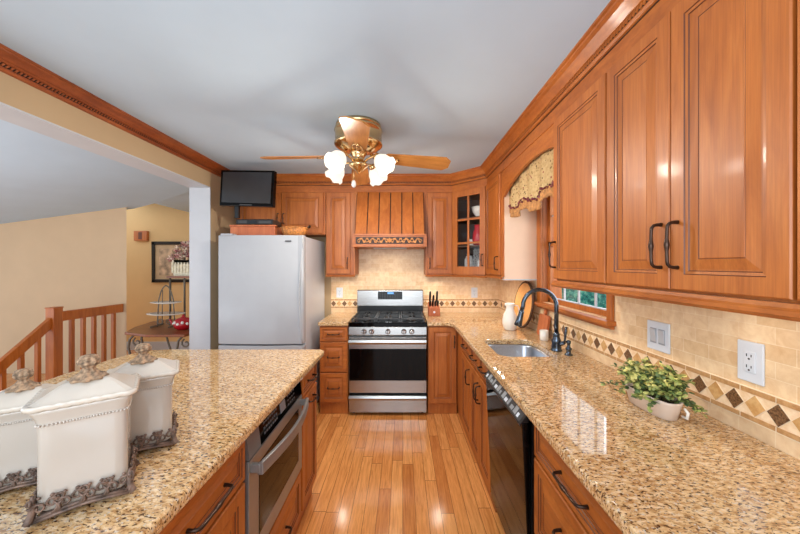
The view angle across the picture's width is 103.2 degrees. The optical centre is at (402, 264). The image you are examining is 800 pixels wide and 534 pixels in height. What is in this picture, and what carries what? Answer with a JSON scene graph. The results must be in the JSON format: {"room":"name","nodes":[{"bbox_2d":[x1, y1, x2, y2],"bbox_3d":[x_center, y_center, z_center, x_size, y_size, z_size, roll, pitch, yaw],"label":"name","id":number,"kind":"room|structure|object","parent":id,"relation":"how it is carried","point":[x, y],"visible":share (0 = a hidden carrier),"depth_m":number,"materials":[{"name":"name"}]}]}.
{"room":"kitchen","nodes":[
{"label":"kitchen","id":0,"kind":"room"},
{"bbox_2d":[0,207,125,372],"bbox_3d":[-5.484,1.142,4.360,3.479,3.856,0.120,0,0,0],"label":"wall","id":1,"kind":"structure","parent":0,"point":[73,261],"depth_m":4.30,"materials":[{"name":"beige paint"}]},
{"bbox_2d":[0,119,188,223],"bbox_3d":[-4.622,-0.688,1.610,5.203,0.736,5.620,0,0,0],"label":"ceiling","id":2,"kind":"structure","parent":0,"point":[42,176],"depth_m":3.23,"materials":[{"name":"paint"}]},
{"bbox_2d":[0,71,236,348],"bbox_3d":[-1.925,0.220,1.350,0.190,2.500,5.100,0,0,0],"label":"wall","id":3,"kind":"structure","parent":0,"point":[15,93],"depth_m":2.10,"materials":[{"name":"beige paint"}]},
{"bbox_2d":[0,102,210,348],"bbox_3d":[-1.927,0.364,0.910,0.197,2.212,4.220,0,0,0],"label":"trim","id":4,"kind":"structure","parent":3,"relation":"attached to","point":[199,193],"depth_m":3.01,"materials":[{"name":"white paint"}]},
{"bbox_2d":[0,43,228,176],"bbox_3d":[-1.794,-0.926,1.218,0.072,0.088,4.435,0,0,0],"label":"trim","id":5,"kind":"structure","parent":3,"relation":"attached to","point":[13,64],"depth_m":1.83,"materials":[{"name":"brown wood"}]},
{"bbox_2d":[276,0,681,192],"bbox_3d":[-0.487,-0.877,1.778,2.685,0.185,3.355,0,0,0],"label":"trim","id":6,"kind":"structure","parent":3,"relation":"attached to","point":[621,24],"depth_m":1.74,"materials":[{"name":"brown wood"}]},
{"bbox_2d":[126,203,188,341],"bbox_3d":[-3.700,-0.030,5.560,3.400,3.000,0.120,0,0,0],"label":"wall","id":7,"kind":"structure","parent":0,"point":[163,223],"depth_m":5.50,"materials":[{"name":"paint"}]},
{"bbox_2d":[134,231,148,240],"bbox_3d":[-4.511,-0.503,5.473,0.230,0.170,0.053,0,0,0],"label":"door chime","id":8,"kind":"object","parent":7,"relation":"attached to","point":[138,235],"visible":1,"depth_m":5.45,"materials":[{"name":"brown wood"}]},
{"bbox_2d":[126,342,188,349],"bbox_3d":[-3.700,1.400,5.492,3.400,0.140,0.015,0,0,0],"label":"baseboard","id":9,"kind":"structure","parent":7,"relation":"attached to","point":[155,345],"depth_m":5.49,"materials":[{"name":"white paint"}]},
{"bbox_2d":[151,241,188,281],"bbox_3d":[-3.930,-0.052,5.485,0.808,0.708,0.030,0,0,0],"label":"framed picture","id":10,"kind":"object","parent":7,"relation":"attached to","point":[160,250],"visible":0.48,"depth_m":5.49,"materials":[{"name":"black plastic"}]},
{"bbox_2d":[159,249,187,274],"bbox_3d":[-3.930,-0.052,5.487,0.560,0.460,0.003,0,0,0],"label":"print","id":11,"kind":"object","parent":10,"relation":"attached to","point":[164,266],"depth_m":5.49},
{"bbox_2d":[155,192,188,211],"bbox_3d":[-3.228,-0.980,4.833,3.232,0.364,0.986,0,0,40],"label":"ceiling","id":12,"kind":"structure","parent":0,"point":[180,202],"depth_m":4.56,"materials":[{"name":"paint"}]},
{"bbox_2d":[7,350,504,533],"bbox_3d":[-2.658,1.500,2.250,7.885,0.060,6.900,0,0,0],"label":"floor","id":13,"kind":"structure","parent":0,"point":[378,472],"depth_m":2.17,"materials":[{"name":"brown wood"}]},
{"bbox_2d":[0,304,122,391],"bbox_3d":[-3.900,1.349,3.175,0.144,1.758,2.249,0,0,3],"label":"stair railing","id":14,"kind":"object","parent":13,"relation":"on","point":[51,327],"visible":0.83,"depth_m":3.55,"materials":[{"name":"brown wood"}]},
{"bbox_2d":[125,242,188,353],"bbox_3d":[-2.690,0.470,3.740,0.940,1.989,1.020,0,0,0],"label":"rack","id":15,"kind":"object","parent":13,"relation":"on","point":[144,330],"visible":0.45,"depth_m":3.44,"materials":[{"name":"brown wood"}]},
{"bbox_2d":[146,285,185,327],"bbox_3d":[-2.730,0.470,3.660,0.420,0.481,0.252,0,0,0],"label":"tiered stand","id":16,"kind":"object","parent":15,"relation":"on","point":[158,302],"visible":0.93,"depth_m":3.65,"materials":[{"name":"metal"}]},
{"bbox_2d":[166,240,188,275],"bbox_3d":[-2.723,-0.089,4.022,0.543,0.452,0.255,0,0,0],"label":"flower planter","id":17,"kind":"object","parent":15,"relation":"on","point":[179,267],"visible":0.6,"depth_m":3.96,"materials":[{"name":"pink plant"}]},
{"bbox_2d":[166,276,188,277],"bbox_3d":[-2.650,0.148,4.055,0.500,0.023,0.330,0,0,0],"label":"shelf","id":18,"kind":"object","parent":15,"relation":"attached to","point":[166,276],"depth_m":3.89,"materials":[{"name":"brown wood"}]},
{"bbox_2d":[169,314,188,329],"bbox_3d":[-2.426,0.627,3.495,0.216,0.165,0.198,0,0,-44],"label":"teapot","id":19,"kind":"object","parent":15,"relation":"on","point":[182,323],"visible":0.9,"depth_m":3.44,"materials":[{"name":"ceramic"}]},
{"bbox_2d":[159,441,244,533],"bbox_3d":[-0.840,1.032,0.891,0.660,0.872,0.463,0,0,0],"label":"base cabinet","id":20,"kind":"object","parent":13,"relation":"on","point":[218,507],"visible":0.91,"depth_m":0.95,"materials":[{"name":"brown wood"}]},
{"bbox_2d":[219,233,324,400],"bbox_3d":[-1.292,0.592,3.278,0.785,1.757,0.804,0,0,0],"label":"refrigerator","id":21,"kind":"object","parent":13,"relation":"on","point":[272,287],"visible":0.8,"depth_m":2.89,"materials":[{"name":"grey metal"}]},
{"bbox_2d":[229,225,282,234],"bbox_3d":[-1.410,-0.322,3.120,0.432,0.112,0.292,0,0,0],"label":"wooden box","id":22,"kind":"object","parent":21,"relation":"on","point":[234,229],"visible":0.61,"depth_m":2.98,"materials":[{"name":"brown wood"}]},
{"bbox_2d":[236,219,280,225],"bbox_3d":[-1.403,-0.406,3.108,0.345,0.055,0.223,0,0,0],"label":"cable box","id":23,"kind":"object","parent":22,"relation":"on","point":[238,221],"visible":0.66,"depth_m":3.00,"materials":[{"name":"black plastic"}]},
{"bbox_2d":[220,170,276,217],"bbox_3d":[-1.460,-0.663,3.032,0.634,0.440,0.239,0,0,8],"label":"television","id":24,"kind":"object","parent":23,"relation":"on","point":[238,188],"visible":1,"depth_m":2.91,"materials":[{"name":"black plastic"}]},
{"bbox_2d":[277,225,310,235],"bbox_3d":[-1.030,-0.321,3.020,0.309,0.110,0.206,0,0,0],"label":"wicker basket","id":25,"kind":"object","parent":21,"relation":"on","point":[287,230],"visible":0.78,"depth_m":2.95,"materials":[{"name":"brown wicker"}]},
{"bbox_2d":[269,471,300,533],"bbox_3d":[-0.840,1.289,1.429,0.660,0.358,0.608,0,0,0],"label":"base cabinet","id":26,"kind":"object","parent":13,"relation":"on","point":[286,522],"visible":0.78,"depth_m":1.56,"materials":[{"name":"brown wood"}]},
{"bbox_2d":[296,363,317,531],"bbox_3d":[-0.840,1.032,1.887,0.660,0.872,0.305,0,0,0],"label":"base cabinet","id":27,"kind":"object","parent":13,"relation":"on","point":[308,470],"visible":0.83,"depth_m":1.88,"materials":[{"name":"brown wood"}]},
{"bbox_2d":[0,349,323,533],"bbox_3d":[-1.121,0.576,1.100,1.219,0.040,2.000,0,0,0],"label":"countertop","id":28,"kind":"structure","parent":27,"relation":"on","point":[221,396],"depth_m":1.05,"materials":[{"name":"beige stone"}]},
{"bbox_2d":[0,368,54,492],"bbox_3d":[-0.975,0.409,0.815,0.166,0.285,0.132,0,0,-34],"label":"canister","id":29,"kind":"object","parent":28,"relation":"on","point":[18,434],"visible":0.43,"depth_m":0.78,"materials":[{"name":"beige ceramic"}]},
{"bbox_2d":[21,354,140,526],"bbox_3d":[-0.760,0.385,0.768,0.190,0.336,0.150,0,0,-37],"label":"canister","id":30,"kind":"object","parent":28,"relation":"on","point":[82,421],"visible":1,"depth_m":0.72,"materials":[{"name":"beige ceramic"}]},
{"bbox_2d":[107,343,179,451],"bbox_3d":[-0.800,0.397,0.978,0.185,0.311,0.146,0,0,-35],"label":"canister","id":31,"kind":"object","parent":28,"relation":"on","point":[153,416],"visible":0.57,"depth_m":0.95,"materials":[{"name":"beige ceramic"}]},
{"bbox_2d":[242,382,308,533],"bbox_3d":[-0.795,0.853,1.429,0.650,0.510,0.600,0,0,0],"label":"oven","id":32,"kind":"object","parent":27,"relation":"in","point":[273,451],"visible":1,"depth_m":1.32,"materials":[{"name":"silver metal"}]},
{"bbox_2d":[320,325,349,413],"bbox_3d":[-0.675,1.032,3.400,0.280,0.872,0.680,0,0,0],"label":"base cabinet","id":33,"kind":"object","parent":13,"relation":"on","point":[334,365],"visible":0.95,"depth_m":3.10,"materials":[{"name":"brown wood"}]},
{"bbox_2d":[318,312,356,325],"bbox_3d":[-0.677,0.576,3.408,0.295,0.040,0.646,0,0,0],"label":"countertop","id":34,"kind":"structure","parent":33,"relation":"on","point":[335,318],"depth_m":3.23,"materials":[{"name":"beige stone"}]},
{"bbox_2d":[348,289,426,412],"bbox_3d":[-0.143,0.878,3.387,0.758,1.183,0.694,0,0,0],"label":"gas range","id":35,"kind":"object","parent":13,"relation":"on","point":[387,342],"visible":1,"depth_m":3.08,"materials":[{"name":"silver metal"}]},
{"bbox_2d":[349,311,426,326],"bbox_3d":[-0.143,0.561,3.393,0.758,0.081,0.614,0,0,0],"label":"cooktop","id":36,"kind":"object","parent":35,"relation":"in","point":[361,318],"depth_m":3.19,"materials":[{"name":"metal"}]},
{"bbox_2d":[426,326,456,413],"bbox_3d":[0.394,1.032,3.400,0.287,0.872,0.680,0,0,0],"label":"base cabinet","id":37,"kind":"object","parent":13,"relation":"on","point":[441,393],"visible":0.87,"depth_m":3.10,"materials":[{"name":"brown wood"}]},
{"bbox_2d":[457,332,474,455],"bbox_3d":[0.800,1.032,3.075,0.640,0.872,1.310,0,0,0],"label":"base cabinet","id":38,"kind":"object","parent":13,"relation":"on","point":[464,363],"visible":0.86,"depth_m":2.67,"materials":[{"name":"brown wood"}]},
{"bbox_2d":[423,312,799,533],"bbox_3d":[0.689,0.576,1.915,0.893,0.040,3.631,0,0,0],"label":"countertop","id":39,"kind":"structure","parent":38,"relation":"on","point":[650,474],"depth_m":0.95,"materials":[{"name":"beige stone"}]},
{"bbox_2d":[428,302,439,315],"bbox_3d":[0.345,0.484,3.514,0.124,0.144,0.152,0,0,0],"label":"knife block","id":40,"kind":"object","parent":39,"relation":"on","point":[433,310],"visible":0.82,"depth_m":3.44,"materials":[{"name":"brown wood"}]},
{"bbox_2d":[502,303,519,330],"bbox_3d":[0.925,0.441,2.730,0.128,0.230,0.128,0,0,-35],"label":"ceramic pitcher","id":41,"kind":"object","parent":39,"relation":"on","point":[509,316],"visible":0.93,"depth_m":2.69,"materials":[{"name":"white ceramic"}]},
{"bbox_2d":[489,344,549,356],"bbox_3d":[0.777,0.679,2.150,0.395,0.166,0.480,0,0,0],"label":"sink","id":42,"kind":"object","parent":39,"relation":"in","point":[510,350],"visible":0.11,"depth_m":2.36,"materials":[{"name":"metal"}]},
{"bbox_2d":[514,281,534,327],"bbox_3d":[1.068,0.348,2.800,0.076,0.413,0.418,0,0,0],"label":"round board","id":43,"kind":"object","parent":39,"relation":"on","point":[525,286],"visible":0.72,"depth_m":2.73,"materials":[{"name":"brown wood"}]},
{"bbox_2d":[514,288,567,351],"bbox_3d":[0.894,0.352,2.072,0.318,0.408,0.094,0,0,13],"label":"faucet","id":44,"kind":"object","parent":39,"relation":"on","point":[556,345],"visible":0.98,"depth_m":2.05,"materials":[{"name":"metal"}]},
{"bbox_2d":[537,309,550,334],"bbox_3d":[1.101,0.449,2.470,0.050,0.213,0.160,0,0,0],"label":"board","id":45,"kind":"object","parent":39,"relation":"on","point":[544,320],"visible":0.84,"depth_m":2.46,"materials":[{"name":"brown wood"}]},
{"bbox_2d":[540,329,548,340],"bbox_3d":[1.045,0.518,2.340,0.062,0.075,0.061,0,0,0],"label":"cup","id":46,"kind":"object","parent":39,"relation":"on","point":[544,334],"visible":1,"depth_m":2.32,"materials":[{"name":"ceramic"}]},
{"bbox_2d":[561,340,572,355],"bbox_3d":[1.014,0.510,1.955,0.071,0.092,0.048,0,0,0],"label":"soap dispenser","id":47,"kind":"object","parent":39,"relation":"on","point":[568,348],"visible":1,"depth_m":1.94,"materials":[{"name":"metal"}]},
{"bbox_2d":[600,357,708,420],"bbox_3d":[0.959,0.463,1.223,0.206,0.187,0.331,0,0,-4],"label":"potted plant","id":48,"kind":"object","parent":39,"relation":"on","point":[661,393],"visible":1,"depth_m":1.15,"materials":[{"name":"green plant"}]},
{"bbox_2d":[469,349,496,511],"bbox_3d":[0.802,1.032,2.150,0.645,0.872,0.540,0,0,0],"label":"base cabinet","id":49,"kind":"object","parent":13,"relation":"on","point":[479,414],"visible":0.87,"depth_m":2.11,"materials":[{"name":"brown wood"}]},
{"bbox_2d":[484,370,535,533],"bbox_3d":[0.793,1.034,1.573,0.634,0.865,0.595,0,0,0],"label":"dishwasher","id":50,"kind":"object","parent":13,"relation":"on","point":[510,431],"visible":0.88,"depth_m":1.48,"materials":[{"name":"black plastic"}]},
{"bbox_2d":[534,426,622,533],"bbox_3d":[0.802,1.032,0.970,0.645,0.872,0.610,0,0,0],"label":"base cabinet","id":51,"kind":"object","parent":13,"relation":"on","point":[563,504],"visible":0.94,"depth_m":1.04,"materials":[{"name":"brown wood"}]},
{"bbox_2d":[0,0,610,173],"bbox_3d":[-0.273,-1.000,1.350,3.115,0.060,5.100,0,0,0],"label":"ceiling","id":52,"kind":"structure","parent":0,"point":[237,83],"depth_m":1.54,"materials":[{"name":"paint"}]},
{"bbox_2d":[260,115,450,187],"bbox_3d":[-0.305,-0.748,2.200,0.969,0.445,0.969,0,0,39],"label":"ceiling fan","id":53,"kind":"object","parent":52,"relation":"hanging from","point":[357,136],"visible":1,"depth_m":2.13,"materials":[{"name":"gold metal"}]},
{"bbox_2d":[308,237,330,316],"bbox_3d":[-0.347,0.250,3.820,2.965,2.440,0.160,0,0,0],"label":"wall","id":54,"kind":"structure","parent":0,"point":[323,239],"depth_m":3.74,"materials":[{"name":"beige paint"}]},
{"bbox_2d":[237,193,325,236],"bbox_3d":[-1.317,-0.561,3.560,0.965,0.462,0.360,0,0,0],"label":"upper cabinet","id":55,"kind":"object","parent":54,"relation":"attached to","point":[291,209],"visible":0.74,"depth_m":3.42,"materials":[{"name":"brown wood"}]},
{"bbox_2d":[326,193,358,276],"bbox_3d":[-0.672,-0.333,3.560,0.315,0.919,0.360,0,0,0],"label":"upper cabinet","id":56,"kind":"object","parent":54,"relation":"attached to","point":[342,259],"visible":0.97,"depth_m":3.42,"materials":[{"name":"brown wood"}]},
{"bbox_2d":[352,192,426,248],"bbox_3d":[-0.133,-0.485,3.480,0.765,0.613,0.516,0,0,0],"label":"range hood","id":57,"kind":"object","parent":54,"relation":"attached to","point":[383,220],"visible":1,"depth_m":3.31,"materials":[{"name":"brown wood"}]},
{"bbox_2d":[331,249,498,312],"bbox_3d":[0.147,0.160,3.736,1.975,0.820,0.008,0,0,0],"label":"backsplash","id":58,"kind":"structure","parent":54,"relation":"attached to","point":[378,268],"depth_m":3.73,"materials":[{"name":"tile"}]},
{"bbox_2d":[336,288,342,297],"bbox_3d":[-0.740,0.325,3.727,0.075,0.120,0.010,0,0,0],"label":"wall outlet","id":59,"kind":"object","parent":58,"relation":"attached to","point":[339,291],"visible":1,"depth_m":3.73,"materials":[{"name":"white plastic"}]},
{"bbox_2d":[471,288,477,297],"bbox_3d":[0.845,0.325,3.727,0.075,0.120,0.010,0,0,0],"label":"wall outlet","id":60,"kind":"object","parent":58,"relation":"attached to","point":[474,291],"visible":1,"depth_m":3.73,"materials":[{"name":"white plastic"}]},
{"bbox_2d":[331,299,498,307],"bbox_3d":[0.146,0.453,3.729,1.978,0.109,0.007,0,0,0],"label":"trim","id":61,"kind":"structure","parent":54,"relation":"attached to","point":[335,303],"depth_m":3.73,"materials":[{"name":"tile"}]},
{"bbox_2d":[424,193,451,276],"bbox_3d":[0.395,-0.333,3.560,0.290,0.919,0.360,0,0,0],"label":"upper cabinet","id":62,"kind":"object","parent":54,"relation":"attached to","point":[438,251],"visible":1,"depth_m":3.42,"materials":[{"name":"brown wood"}]},
{"bbox_2d":[499,278,799,459],"bbox_3d":[1.210,0.250,1.350,0.150,2.440,5.100,0,0,0],"label":"wall","id":63,"kind":"structure","parent":0,"point":[704,339],"depth_m":1.16,"materials":[{"name":"tile"}]},
{"bbox_2d":[452,186,486,277],"bbox_3d":[0.832,-0.333,3.431,0.607,0.919,0.617,0,0,0],"label":"upper cabinet","id":64,"kind":"object","parent":63,"relation":"attached to","point":[464,220],"visible":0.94,"depth_m":3.38,"materials":[{"name":"brown wood"}]},
{"bbox_2d":[458,216,479,223],"bbox_3d":[0.841,-0.492,3.443,0.555,0.015,0.548,0,0,0],"label":"shelf","id":65,"kind":"object","parent":64,"relation":"attached to","point":[477,221],"depth_m":3.53,"materials":[{"name":"brown wood"}]},
{"bbox_2d":[458,245,479,248],"bbox_3d":[0.841,-0.198,3.443,0.555,0.015,0.548,0,0,0],"label":"shelf","id":66,"kind":"object","parent":64,"relation":"attached to","point":[459,246],"depth_m":3.44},
{"bbox_2d":[465,254,473,266],"bbox_3d":[0.724,-0.028,3.440,0.100,0.225,0.098,0,0,0],"label":"glass jar","id":67,"kind":"object","parent":64,"relation":"on","point":[471,255],"visible":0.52,"depth_m":3.41,"materials":[{"name":"clear glass"}]},
{"bbox_2d":[471,206,479,215],"bbox_3d":[0.823,-0.557,3.369,0.176,0.115,0.176,0,0,0],"label":"serving bowl","id":68,"kind":"object","parent":64,"relation":"on","point":[475,209],"visible":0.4,"depth_m":3.32,"materials":[{"name":"white ceramic"}]},
{"bbox_2d":[472,224,479,244],"bbox_3d":[0.815,-0.312,3.325,0.168,0.215,0.140,0,0,34],"label":"mug","id":69,"kind":"object","parent":64,"relation":"on","point":[476,233],"visible":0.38,"depth_m":3.29,"materials":[{"name":"ceramic"}]},
{"bbox_2d":[485,172,536,279],"bbox_3d":[0.957,-0.333,2.888,0.355,0.919,0.505,0,0,0],"label":"upper cabinet","id":70,"kind":"object","parent":63,"relation":"attached to","point":[511,243],"visible":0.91,"depth_m":2.64,"materials":[{"name":"brown wood"}]},
{"bbox_2d":[503,124,553,197],"bbox_3d":[0.850,-0.678,2.190,0.020,0.229,0.920,0,0,0],"label":"arch","id":71,"kind":"object","parent":70,"relation":"attached to","point":[545,142],"visible":0.91,"depth_m":2.15,"materials":[{"name":"brown wood"}]},
{"bbox_2d":[508,148,553,217],"bbox_3d":[0.880,-0.563,2.193,0.059,0.403,0.906,0,0,0],"label":"curtain valance","id":72,"kind":"object","parent":71,"relation":"hanging from","point":[535,183],"visible":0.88,"depth_m":2.12,"materials":[{"name":"fabric"}]},
{"bbox_2d":[534,196,615,329],"bbox_3d":[1.183,-0.171,2.166,0.205,1.037,0.968,0,0,0],"label":"window","id":73,"kind":"structure","parent":63,"relation":"in","point":[545,215],"depth_m":2.52,"materials":[{"name":"brown wood"}]},
{"bbox_2d":[548,73,612,293],"bbox_3d":[0.957,-0.337,1.505,0.355,0.910,0.450,0,0,0],"label":"upper cabinet","id":74,"kind":"object","parent":63,"relation":"attached to","point":[580,132],"visible":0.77,"depth_m":1.45,"materials":[{"name":"brown wood"}]},
{"bbox_2d":[499,299,799,442],"bbox_3d":[1.132,0.453,1.370,0.007,0.109,4.740,0,0,0],"label":"trim","id":75,"kind":"structure","parent":63,"relation":"attached to","point":[781,416],"depth_m":1.14,"materials":[{"name":"tile"}]},
{"bbox_2d":[647,320,669,353],"bbox_3d":[1.128,0.315,1.402,0.014,0.128,0.122,0,0,0],"label":"light switch","id":76,"kind":"object","parent":63,"relation":"attached to","point":[658,333],"visible":1,"depth_m":1.39,"materials":[{"name":"white plastic"}]},
{"bbox_2d":[603,0,799,320],"bbox_3d":[0.957,-0.337,0.973,0.355,0.910,0.615,0,0,0],"label":"upper cabinet","id":77,"kind":"object","parent":63,"relation":"attached to","point":[702,108],"visible":1,"depth_m":0.85,"materials":[{"name":"brown wood"}]},
{"bbox_2d":[738,339,764,386],"bbox_3d":[1.130,0.315,1.030,0.010,0.132,0.078,0,0,0],"label":"wall outlet","id":78,"kind":"object","parent":63,"relation":"attached to","point":[751,355],"visible":1,"depth_m":1.02,"materials":[{"name":"white plastic"}]},
{"bbox_2d":[743,350,755,373],"bbox_3d":[1.127,0.315,1.030,0.004,0.068,0.035,0,0,0],"label":"receptacle","id":79,"kind":"object","parent":78,"relation":"attached to","point":[749,356],"depth_m":1.03,"materials":[{"name":"white plastic"}]},
{"bbox_2d":[789,0,799,321],"bbox_3d":[0.973,-0.337,0.415,0.325,0.910,0.500,0,0,0],"label":"upper cabinet","id":80,"kind":"object","parent":63,"relation":"attached to","point":[794,314],"visible":1,"depth_m":0.66,"materials":[{"name":"brown wood"}]},
{"label":"outside","id":81,"kind":"structure","parent":0,"visible":0},
{"bbox_3d":[8.650,1.720,8.500,14.700,0.100,23.000,0,0,0],"label":"ground","id":82,"kind":"structure","parent":81,"visible":0},
{"bbox_2d":[562,288,569,299],"bbox_3d":[4.627,0.795,8.022,2.254,3.250,2.174,0,0,0],"label":"bush","id":83,"kind":"object","parent":82,"relation":"on","point":[567,290],"visible":0.02,"depth_m":7.54,"materials":[{"name":"green plant"}]},
{"bbox_2d":[568,284,605,307],"bbox_3d":[4.155,0.850,5.994,2.048,3.087,2.150,0,0,0],"label":"bush","id":84,"kind":"object","parent":82,"relation":"on","point":[586,297],"visible":0.03,"depth_m":6.04,"materials":[{"name":"green plant"}]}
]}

